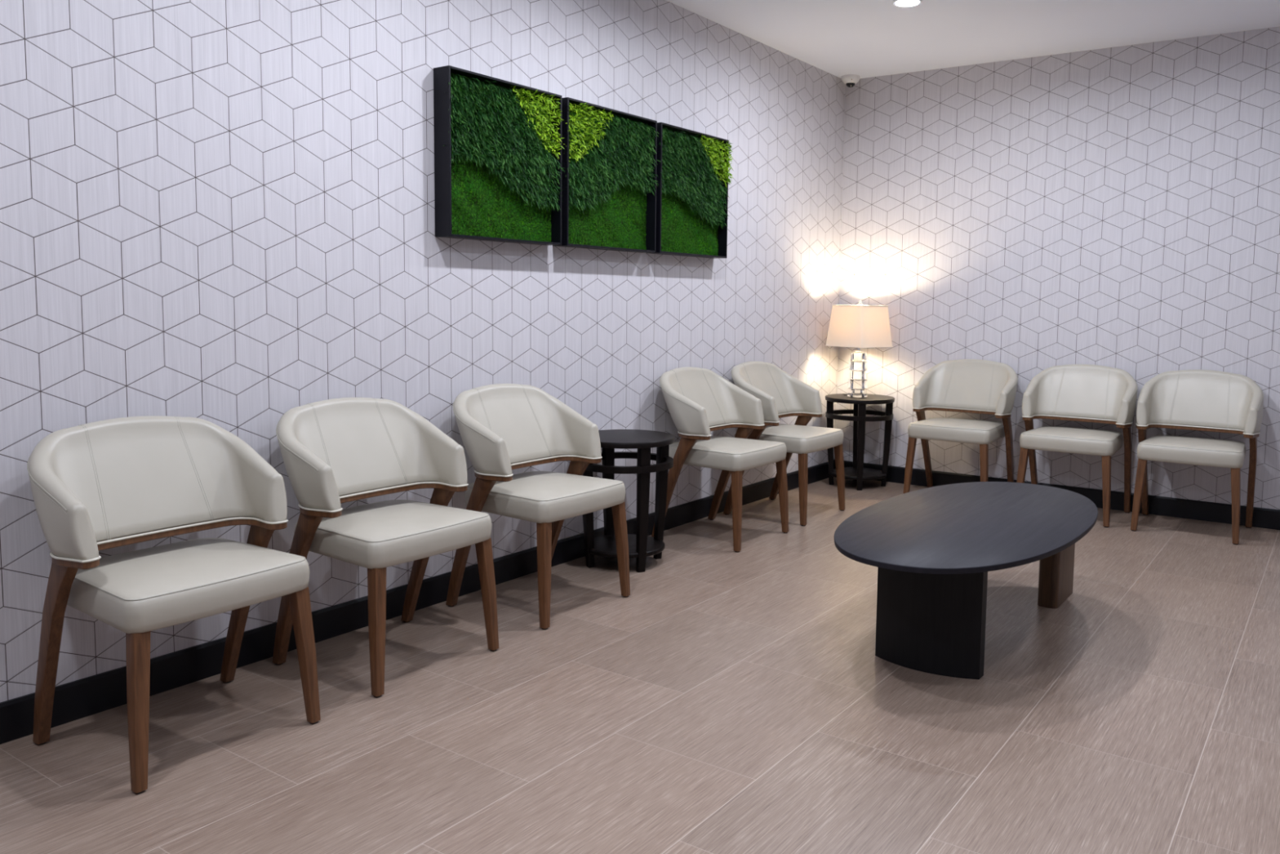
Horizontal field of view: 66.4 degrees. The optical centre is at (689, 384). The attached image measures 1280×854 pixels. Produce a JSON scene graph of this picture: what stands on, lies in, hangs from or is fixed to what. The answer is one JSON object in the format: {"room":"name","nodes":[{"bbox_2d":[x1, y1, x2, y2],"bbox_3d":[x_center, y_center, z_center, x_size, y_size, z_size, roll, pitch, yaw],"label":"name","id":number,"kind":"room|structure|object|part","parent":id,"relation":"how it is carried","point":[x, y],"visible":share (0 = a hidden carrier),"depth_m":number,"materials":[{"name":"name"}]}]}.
{"room":"waiting room","nodes":[
{"label":"waiting room","id":0,"kind":"room"},
{"bbox_2d":[0,0,845,702],"bbox_3d":[-1.230,-0.447,3.387,0.120,2.637,7.800,4,6,34],"label":"wall","id":1,"kind":"structure","parent":0,"point":[220,213],"depth_m":3.29,"materials":[{"name":"paper"}]},
{"bbox_2d":[0,459,835,744],"bbox_3d":[-1.192,0.817,3.460,0.013,0.107,7.800,4,6,34],"label":"baseboard","id":2,"kind":"structure","parent":1,"relation":"attached to","point":[84,697],"depth_m":3.25,"materials":[{"name":"black paint"}]},
{"bbox_2d":[433,65,564,245],"bbox_3d":[-0.733,-0.880,3.862,0.116,0.619,0.639,4,6,34],"label":"wall panel","id":3,"kind":"object","parent":1,"relation":"attached to","point":[498,146],"visible":1,"depth_m":3.83,"materials":[{"name":"green plant"}]},
{"bbox_2d":[554,97,660,253],"bbox_3d":[-0.358,-0.923,4.410,0.119,0.619,0.672,4,6,34],"label":"wall panel","id":4,"kind":"object","parent":1,"relation":"attached to","point":[609,156],"visible":0.98,"depth_m":4.40,"materials":[{"name":"green plant"}]},
{"bbox_2d":[649,122,733,257],"bbox_3d":[0.014,-0.966,4.952,0.122,0.620,0.642,4,6,34],"label":"wall panel","id":5,"kind":"object","parent":1,"relation":"attached to","point":[692,180],"visible":0.98,"depth_m":4.95,"materials":[{"name":"moss"},{"name":"black metal frame"}]},
{"bbox_2d":[0,476,1279,853],"bbox_3d":[0.703,1.058,2.186,4.840,0.100,8.040,4,6,34],"label":"floor","id":6,"kind":"structure","parent":0,"point":[743,701],"depth_m":2.73,"materials":[{"name":"tile"}]},
{"bbox_2d":[26,415,320,794],"bbox_3d":[-1.373,0.521,2.619,0.521,0.838,0.596,4,6,34],"label":"armchair","id":7,"kind":"object","parent":6,"relation":"on","point":[101,485],"visible":1,"depth_m":2.58,"materials":[{"name":"beige leather"}]},
{"bbox_3d":[-1.607,0.685,2.474,0.268,0.518,0.040,4,6,34],"label":"leg","id":8,"kind":"part","parent":7,"relation":"part of","materials":[{"name":"brown wood"}]},
{"bbox_3d":[-1.311,0.773,2.328,0.060,0.378,0.058,4,6,34],"label":"leg","id":9,"kind":"part","parent":7,"relation":"part of","materials":[{"name":"brown wood"}]},
{"bbox_3d":[-1.439,0.247,2.643,0.350,0.297,0.596,4,6,34],"label":"backrest","id":10,"kind":"part","parent":7,"relation":"part of","materials":[{"name":"beige leather"}]},
{"bbox_3d":[-1.388,0.410,2.620,0.222,0.019,0.584,4,6,34],"label":"rail","id":11,"kind":"part","parent":7,"relation":"part of","materials":[{"name":"brown wood"}]},
{"bbox_3d":[-1.356,0.513,2.607,0.478,0.097,0.492,4,6,34],"label":"seat","id":12,"kind":"part","parent":7,"relation":"part of","materials":[{"name":"beige leather"}]},
{"bbox_3d":[-1.313,0.652,2.905,0.268,0.518,0.040,4,6,34],"label":"leg","id":13,"kind":"part","parent":7,"relation":"part of","materials":[{"name":"brown wood"}]},
{"bbox_3d":[-1.062,0.744,2.693,0.060,0.378,0.058,4,6,34],"label":"leg","id":14,"kind":"part","parent":7,"relation":"part of","materials":[{"name":"brown wood"}]},
{"bbox_2d":[272,397,498,697],"bbox_3d":[-0.989,0.476,3.192,0.521,0.838,0.596,4,6,34],"label":"armchair","id":15,"kind":"object","parent":6,"relation":"on","point":[335,451],"visible":0.99,"depth_m":3.16,"materials":[{"name":"beige leather"}]},
{"bbox_3d":[-1.222,0.640,3.047,0.268,0.518,0.040,4,6,34],"label":"leg","id":16,"kind":"part","parent":15,"relation":"part of","materials":[{"name":"brown wood"}]},
{"bbox_3d":[-1.055,0.202,3.215,0.350,0.297,0.596,4,6,34],"label":"backrest","id":17,"kind":"part","parent":15,"relation":"part of","materials":[{"name":"beige leather"}]},
{"bbox_3d":[-0.927,0.728,2.901,0.060,0.378,0.058,4,6,34],"label":"leg","id":18,"kind":"part","parent":15,"relation":"part of","materials":[{"name":"brown wood"}]},
{"bbox_3d":[-1.003,0.365,3.193,0.222,0.019,0.584,4,6,34],"label":"rail","id":19,"kind":"part","parent":15,"relation":"part of","materials":[{"name":"brown wood"}]},
{"bbox_3d":[-0.971,0.468,3.179,0.478,0.097,0.492,4,6,34],"label":"seat","id":20,"kind":"part","parent":15,"relation":"part of","materials":[{"name":"beige leather"}]},
{"bbox_3d":[-0.928,0.607,3.478,0.268,0.518,0.040,4,6,34],"label":"leg","id":21,"kind":"part","parent":15,"relation":"part of","materials":[{"name":"brown wood"}]},
{"bbox_3d":[-0.678,0.699,3.265,0.060,0.378,0.058,4,6,34],"label":"leg","id":22,"kind":"part","parent":15,"relation":"part of","materials":[{"name":"brown wood"}]},
{"bbox_2d":[445,383,630,629],"bbox_3d":[-0.584,0.428,3.801,0.521,0.838,0.596,4,6,34],"label":"armchair","id":23,"kind":"object","parent":6,"relation":"on","point":[503,428],"visible":1,"depth_m":3.75,"materials":[{"name":"beige leather"}]},
{"bbox_3d":[-0.817,0.592,3.656,0.268,0.518,0.040,4,6,34],"label":"leg","id":24,"kind":"part","parent":23,"relation":"part of","materials":[{"name":"brown wood"}]},
{"bbox_3d":[-0.650,0.154,3.824,0.350,0.297,0.596,4,6,34],"label":"backrest","id":25,"kind":"part","parent":23,"relation":"part of","materials":[{"name":"beige leather"}]},
{"bbox_3d":[-0.598,0.318,3.802,0.222,0.019,0.584,4,6,34],"label":"rail","id":26,"kind":"part","parent":23,"relation":"part of","materials":[{"name":"brown wood"}]},
{"bbox_3d":[-0.522,0.679,3.510,0.060,0.378,0.058,4,6,34],"label":"leg","id":27,"kind":"part","parent":23,"relation":"part of","materials":[{"name":"brown wood"}]},
{"bbox_3d":[-0.567,0.420,3.788,0.478,0.097,0.492,4,6,34],"label":"seat","id":28,"kind":"part","parent":23,"relation":"part of","materials":[{"name":"beige leather"}]},
{"bbox_3d":[-0.523,0.558,4.087,0.268,0.518,0.040,4,6,34],"label":"leg","id":29,"kind":"part","parent":23,"relation":"part of","materials":[{"name":"brown wood"}]},
{"bbox_3d":[-0.273,0.651,3.875,0.060,0.378,0.058,4,6,34],"label":"leg","id":30,"kind":"part","parent":23,"relation":"part of","materials":[{"name":"brown wood"}]},
{"bbox_2d":[582,429,675,572],"bbox_3d":[-0.289,0.514,4.376,0.442,0.575,0.442,-2,6,-29],"label":"side table","id":31,"kind":"object","parent":6,"relation":"on","point":[641,545],"visible":0.79,"depth_m":4.29,"materials":[{"name":"black wood"}]},
{"bbox_3d":[-0.449,0.531,4.290,0.058,0.551,0.046,-2,6,-29],"label":"leg","id":32,"kind":"part","parent":31,"relation":"part of","materials":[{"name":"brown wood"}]},
{"bbox_3d":[-0.377,0.511,4.535,0.046,0.551,0.058,-2,6,-29],"label":"leg","id":33,"kind":"part","parent":31,"relation":"part of","materials":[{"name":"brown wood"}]},
{"bbox_2d":[584,533,664,558],"bbox_3d":[-0.292,0.724,4.394,0.362,0.024,0.362,-2,6,-29],"label":"shelf","id":34,"kind":"object","parent":31,"relation":"attached to","point":[605,545],"depth_m":4.31,"materials":[{"name":"black wood"}]},
{"bbox_3d":[-0.202,0.541,4.219,0.046,0.551,0.058,-2,6,-29],"label":"leg","id":35,"kind":"part","parent":31,"relation":"part of","materials":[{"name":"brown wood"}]},
{"bbox_3d":[-0.131,0.520,4.464,0.058,0.551,0.046,-2,6,-29],"label":"leg","id":36,"kind":"part","parent":31,"relation":"part of","materials":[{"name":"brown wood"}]},
{"bbox_2d":[651,366,788,552],"bbox_3d":[0.161,0.341,4.907,0.521,0.838,0.596,4,6,34],"label":"armchair","id":37,"kind":"object","parent":6,"relation":"on","point":[700,402],"visible":0.98,"depth_m":4.84,"materials":[{"name":"beige leather"}]},
{"bbox_3d":[-0.073,0.505,4.762,0.268,0.518,0.040,4,6,34],"label":"leg","id":38,"kind":"part","parent":37,"relation":"part of","materials":[{"name":"brown wood"}]},
{"bbox_3d":[0.095,0.067,4.930,0.350,0.297,0.596,4,6,34],"label":"backrest","id":39,"kind":"part","parent":37,"relation":"part of","materials":[{"name":"beige leather"}]},
{"bbox_3d":[0.146,0.231,4.908,0.222,0.019,0.584,4,6,34],"label":"rail","id":40,"kind":"part","parent":37,"relation":"part of","materials":[{"name":"brown wood"}]},
{"bbox_3d":[0.178,0.333,4.894,0.478,0.097,0.492,4,6,34],"label":"seat","id":41,"kind":"part","parent":37,"relation":"part of","materials":[{"name":"beige leather"}]},
{"bbox_3d":[0.222,0.471,5.193,0.268,0.518,0.040,4,6,34],"label":"leg","id":42,"kind":"part","parent":37,"relation":"part of","materials":[{"name":"brown wood"}]},
{"bbox_3d":[0.223,0.593,4.616,0.060,0.378,0.058,4,6,34],"label":"leg","id":43,"kind":"part","parent":37,"relation":"part of","materials":[{"name":"brown wood"}]},
{"bbox_3d":[0.472,0.564,4.981,0.060,0.378,0.058,4,6,34],"label":"leg","id":44,"kind":"part","parent":37,"relation":"part of","materials":[{"name":"brown wood"}]},
{"bbox_2d":[723,360,844,525],"bbox_3d":[0.537,0.298,5.458,0.521,0.838,0.596,4,6,34],"label":"armchair","id":45,"kind":"object","parent":6,"relation":"on","point":[781,394],"visible":0.89,"depth_m":5.46,"materials":[{"name":"beige leather"}]},
{"bbox_3d":[0.304,0.462,5.313,0.268,0.518,0.040,4,6,34],"label":"leg","id":46,"kind":"part","parent":45,"relation":"part of","materials":[{"name":"brown wood"}]},
{"bbox_3d":[0.471,0.023,5.482,0.350,0.297,0.596,4,6,34],"label":"backrest","id":47,"kind":"part","parent":45,"relation":"part of","materials":[{"name":"beige leather"}]},
{"bbox_3d":[0.598,0.428,5.744,0.268,0.518,0.040,4,6,34],"label":"leg","id":48,"kind":"part","parent":45,"relation":"part of","materials":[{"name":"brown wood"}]},
{"bbox_3d":[0.523,0.187,5.459,0.222,0.019,0.584,4,6,34],"label":"rail","id":49,"kind":"part","parent":45,"relation":"part of","materials":[{"name":"brown wood"}]},
{"bbox_3d":[0.555,0.290,5.446,0.478,0.097,0.492,4,6,34],"label":"seat","id":50,"kind":"part","parent":45,"relation":"part of","materials":[{"name":"beige leather"}]},
{"bbox_3d":[0.599,0.549,5.167,0.060,0.378,0.058,4,6,34],"label":"leg","id":51,"kind":"part","parent":45,"relation":"part of","materials":[{"name":"brown wood"}]},
{"bbox_3d":[0.848,0.521,5.532,0.060,0.378,0.058,4,6,34],"label":"leg","id":52,"kind":"part","parent":45,"relation":"part of","materials":[{"name":"brown wood"}]},
{"bbox_2d":[825,393,894,490],"bbox_3d":[1.089,0.364,6.297,0.442,0.575,0.442,1,5,5],"label":"side table","id":53,"kind":"object","parent":6,"relation":"on","point":[857,473],"visible":0.92,"depth_m":6.24,"materials":[{"name":"black wood"}]},
{"bbox_3d":[0.909,0.372,6.315,0.058,0.551,0.046,1,5,5],"label":"leg","id":54,"kind":"part","parent":53,"relation":"part of","materials":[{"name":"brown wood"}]},
{"bbox_3d":[1.106,0.360,6.478,0.046,0.551,0.058,1,5,5],"label":"leg","id":55,"kind":"part","parent":53,"relation":"part of","materials":[{"name":"brown wood"}]},
{"bbox_2d":[829,466,886,479],"bbox_3d":[1.086,0.574,6.316,0.362,0.024,0.362,1,5,5],"label":"shelf","id":56,"kind":"object","parent":53,"relation":"attached to","point":[851,473],"depth_m":6.26,"materials":[{"name":"black wood"}]},
{"bbox_2d":[825,300,893,397],"bbox_3d":[1.083,-0.230,6.249,0.309,0.616,0.309,-3,6,-39],"label":"table lamp","id":57,"kind":"object","parent":53,"relation":"on","point":[851,326],"visible":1,"depth_m":6.17,"materials":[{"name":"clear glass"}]},
{"bbox_3d":[1.085,-0.375,6.236,0.302,0.264,0.302,-3,6,-39],"label":"lamp shade","id":58,"kind":"part","parent":57,"relation":"part of","materials":[{"name":"white fabric"}]},
{"bbox_3d":[1.083,-0.247,6.247,0.309,0.005,0.309,-3,6,-39],"label":"trim","id":59,"kind":"part","parent":57,"relation":"part of","materials":[{"name":"white fabric"}]},
{"bbox_3d":[1.087,-0.504,6.225,0.255,0.005,0.255,-3,6,-39],"label":"trim","id":60,"kind":"part","parent":57,"relation":"part of","materials":[{"name":"white fabric"}]},
{"bbox_3d":[1.073,0.391,6.119,0.046,0.551,0.058,1,5,5],"label":"leg","id":61,"kind":"part","parent":53,"relation":"part of","materials":[{"name":"brown wood"}]},
{"bbox_3d":[1.270,0.380,6.282,0.058,0.551,0.046,1,5,5],"label":"leg","id":62,"kind":"part","parent":53,"relation":"part of","materials":[{"name":"brown wood"}]},
{"bbox_2d":[902,359,1017,493],"bbox_3d":[1.634,0.275,5.892,0.596,0.838,0.521,4,6,34],"label":"armchair","id":63,"kind":"object","parent":6,"relation":"on","point":[979,386],"visible":0.96,"depth_m":5.90,"materials":[{"name":"beige leather"}]},
{"bbox_3d":[1.319,0.499,5.846,0.058,0.378,0.060,4,6,34],"label":"leg","id":64,"kind":"part","parent":63,"relation":"part of","materials":[{"name":"brown wood"}]},
{"bbox_3d":[1.473,0.406,6.136,0.040,0.518,0.268,4,6,34],"label":"leg","id":65,"kind":"part","parent":63,"relation":"part of","materials":[{"name":"brown wood"}]},
{"bbox_3d":[1.623,0.267,5.874,0.492,0.097,0.478,4,6,34],"label":"seat","id":66,"kind":"part","parent":63,"relation":"part of","materials":[{"name":"beige leather"}]},
{"bbox_3d":[1.647,0.164,5.898,0.584,0.019,0.222,4,6,34],"label":"rail","id":67,"kind":"part","parent":63,"relation":"part of","materials":[{"name":"brown wood"}]},
{"bbox_3d":[1.685,0.000,5.938,0.596,0.297,0.350,4,6,34],"label":"backrest","id":68,"kind":"part","parent":63,"relation":"part of","materials":[{"name":"beige leather"}]},
{"bbox_3d":[1.685,0.526,5.599,0.058,0.378,0.060,4,6,34],"label":"leg","id":69,"kind":"part","parent":63,"relation":"part of","materials":[{"name":"brown wood"}]},
{"bbox_3d":[1.906,0.437,5.843,0.040,0.518,0.268,4,6,34],"label":"leg","id":70,"kind":"part","parent":63,"relation":"part of","materials":[{"name":"brown wood"}]},
{"bbox_2d":[833,481,1097,679],"bbox_3d":[1.022,0.683,3.535,0.754,0.420,1.568,4,6,34],"label":"coffee table","id":71,"kind":"object","parent":6,"relation":"on","point":[933,549],"visible":1,"depth_m":3.19,"materials":[{"name":"black wood"}]},
{"bbox_3d":[0.773,0.720,3.168,0.352,0.404,0.089,4,6,34],"label":"leg","id":72,"kind":"part","parent":71,"relation":"part of","materials":[{"name":"black wood"}]},
{"bbox_3d":[1.481,0.663,3.928,0.078,0.404,0.282,4,6,34],"label":"leg","id":73,"kind":"part","parent":71,"relation":"part of","materials":[{"name":"brown wood"}]},
{"bbox_2d":[1016,364,1137,527],"bbox_3d":[2.178,0.315,5.524,0.596,0.838,0.521,4,6,34],"label":"armchair","id":74,"kind":"object","parent":6,"relation":"on","point":[1084,393],"visible":0.98,"depth_m":5.53,"materials":[{"name":"beige leather"}]},
{"bbox_3d":[1.863,0.539,5.478,0.058,0.378,0.060,4,6,34],"label":"leg","id":75,"kind":"part","parent":74,"relation":"part of","materials":[{"name":"brown wood"}]},
{"bbox_3d":[2.017,0.446,5.768,0.040,0.518,0.268,4,6,34],"label":"leg","id":76,"kind":"part","parent":74,"relation":"part of","materials":[{"name":"brown wood"}]},
{"bbox_3d":[2.167,0.306,5.506,0.492,0.097,0.478,4,6,34],"label":"seat","id":77,"kind":"part","parent":74,"relation":"part of","materials":[{"name":"beige leather"}]},
{"bbox_3d":[2.191,0.204,5.530,0.584,0.019,0.222,4,6,34],"label":"rail","id":78,"kind":"part","parent":74,"relation":"part of","materials":[{"name":"brown wood"}]},
{"bbox_3d":[2.229,0.040,5.569,0.596,0.297,0.350,4,6,34],"label":"backrest","id":79,"kind":"part","parent":74,"relation":"part of","materials":[{"name":"beige leather"}]},
{"bbox_3d":[2.229,0.566,5.231,0.058,0.378,0.060,4,6,34],"label":"leg","id":80,"kind":"part","parent":74,"relation":"part of","materials":[{"name":"brown wood"}]},
{"bbox_3d":[2.450,0.477,5.475,0.040,0.518,0.268,4,6,34],"label":"leg","id":81,"kind":"part","parent":74,"relation":"part of","materials":[{"name":"brown wood"}]},
{"bbox_2d":[1130,369,1263,544],"bbox_3d":[2.680,0.351,5.184,0.596,0.838,0.521,4,6,34],"label":"armchair","id":82,"kind":"object","parent":6,"relation":"on","point":[1200,400],"visible":1,"depth_m":5.19,"materials":[{"name":"beige leather"}]},
{"bbox_3d":[2.365,0.576,5.139,0.058,0.378,0.060,4,6,34],"label":"leg","id":83,"kind":"part","parent":82,"relation":"part of","materials":[{"name":"brown wood"}]},
{"bbox_3d":[2.519,0.482,5.428,0.040,0.518,0.268,4,6,34],"label":"leg","id":84,"kind":"part","parent":82,"relation":"part of","materials":[{"name":"brown wood"}]},
{"bbox_3d":[2.668,0.343,5.166,0.492,0.097,0.478,4,6,34],"label":"seat","id":85,"kind":"part","parent":82,"relation":"part of","materials":[{"name":"beige leather"}]},
{"bbox_3d":[2.692,0.240,5.191,0.584,0.019,0.222,4,6,34],"label":"rail","id":86,"kind":"part","parent":82,"relation":"part of","materials":[{"name":"brown wood"}]},
{"bbox_3d":[2.731,0.076,5.230,0.596,0.297,0.350,4,6,34],"label":"backrest","id":87,"kind":"part","parent":82,"relation":"part of","materials":[{"name":"beige leather"}]},
{"bbox_3d":[2.731,0.602,4.891,0.058,0.378,0.060,4,6,34],"label":"leg","id":88,"kind":"part","parent":82,"relation":"part of","materials":[{"name":"brown wood"}]},
{"bbox_3d":[2.951,0.514,5.136,0.040,0.518,0.268,4,6,34],"label":"leg","id":89,"kind":"part","parent":82,"relation":"part of","materials":[{"name":"brown wood"}]},
{"bbox_2d":[666,0,1279,78],"bbox_3d":[0.740,-1.668,1.947,4.840,0.100,8.040,4,6,34],"label":"ceiling","id":90,"kind":"structure","parent":0,"point":[864,38],"depth_m":5.13,"materials":[{"name":"paint"}]},
{"bbox_2d":[841,74,860,87],"bbox_3d":[1.045,-1.965,6.342,0.120,0.069,0.120,4,6,34],"label":"dome camera","id":91,"kind":"object","parent":90,"relation":"attached to","point":[850,80],"visible":1,"depth_m":6.30,"materials":[{"name":"white plastic"}]},
{"bbox_2d":[892,0,922,7],"bbox_3d":[1.058,-1.854,4.748,0.140,0.010,0.140,4,6,34],"label":"recessed light","id":92,"kind":"object","parent":90,"relation":"in","point":[901,3],"visible":1,"depth_m":4.74,"materials":[{"name":"white plastic"}]},
{"bbox_2d":[836,26,1279,509],"bbox_3d":[2.949,-0.561,5.331,4.840,2.637,0.120,4,6,34],"label":"wall","id":93,"kind":"structure","parent":0,"point":[1117,206],"depth_m":5.71,"materials":[{"name":"paper"}]},
{"bbox_2d":[844,460,1279,529],"bbox_3d":[2.899,0.704,5.383,4.587,0.107,0.013,4,6,34],"label":"baseboard","id":94,"kind":"structure","parent":93,"relation":"attached to","point":[1263,517],"depth_m":5.55,"materials":[{"name":"black paint"}]}
]}

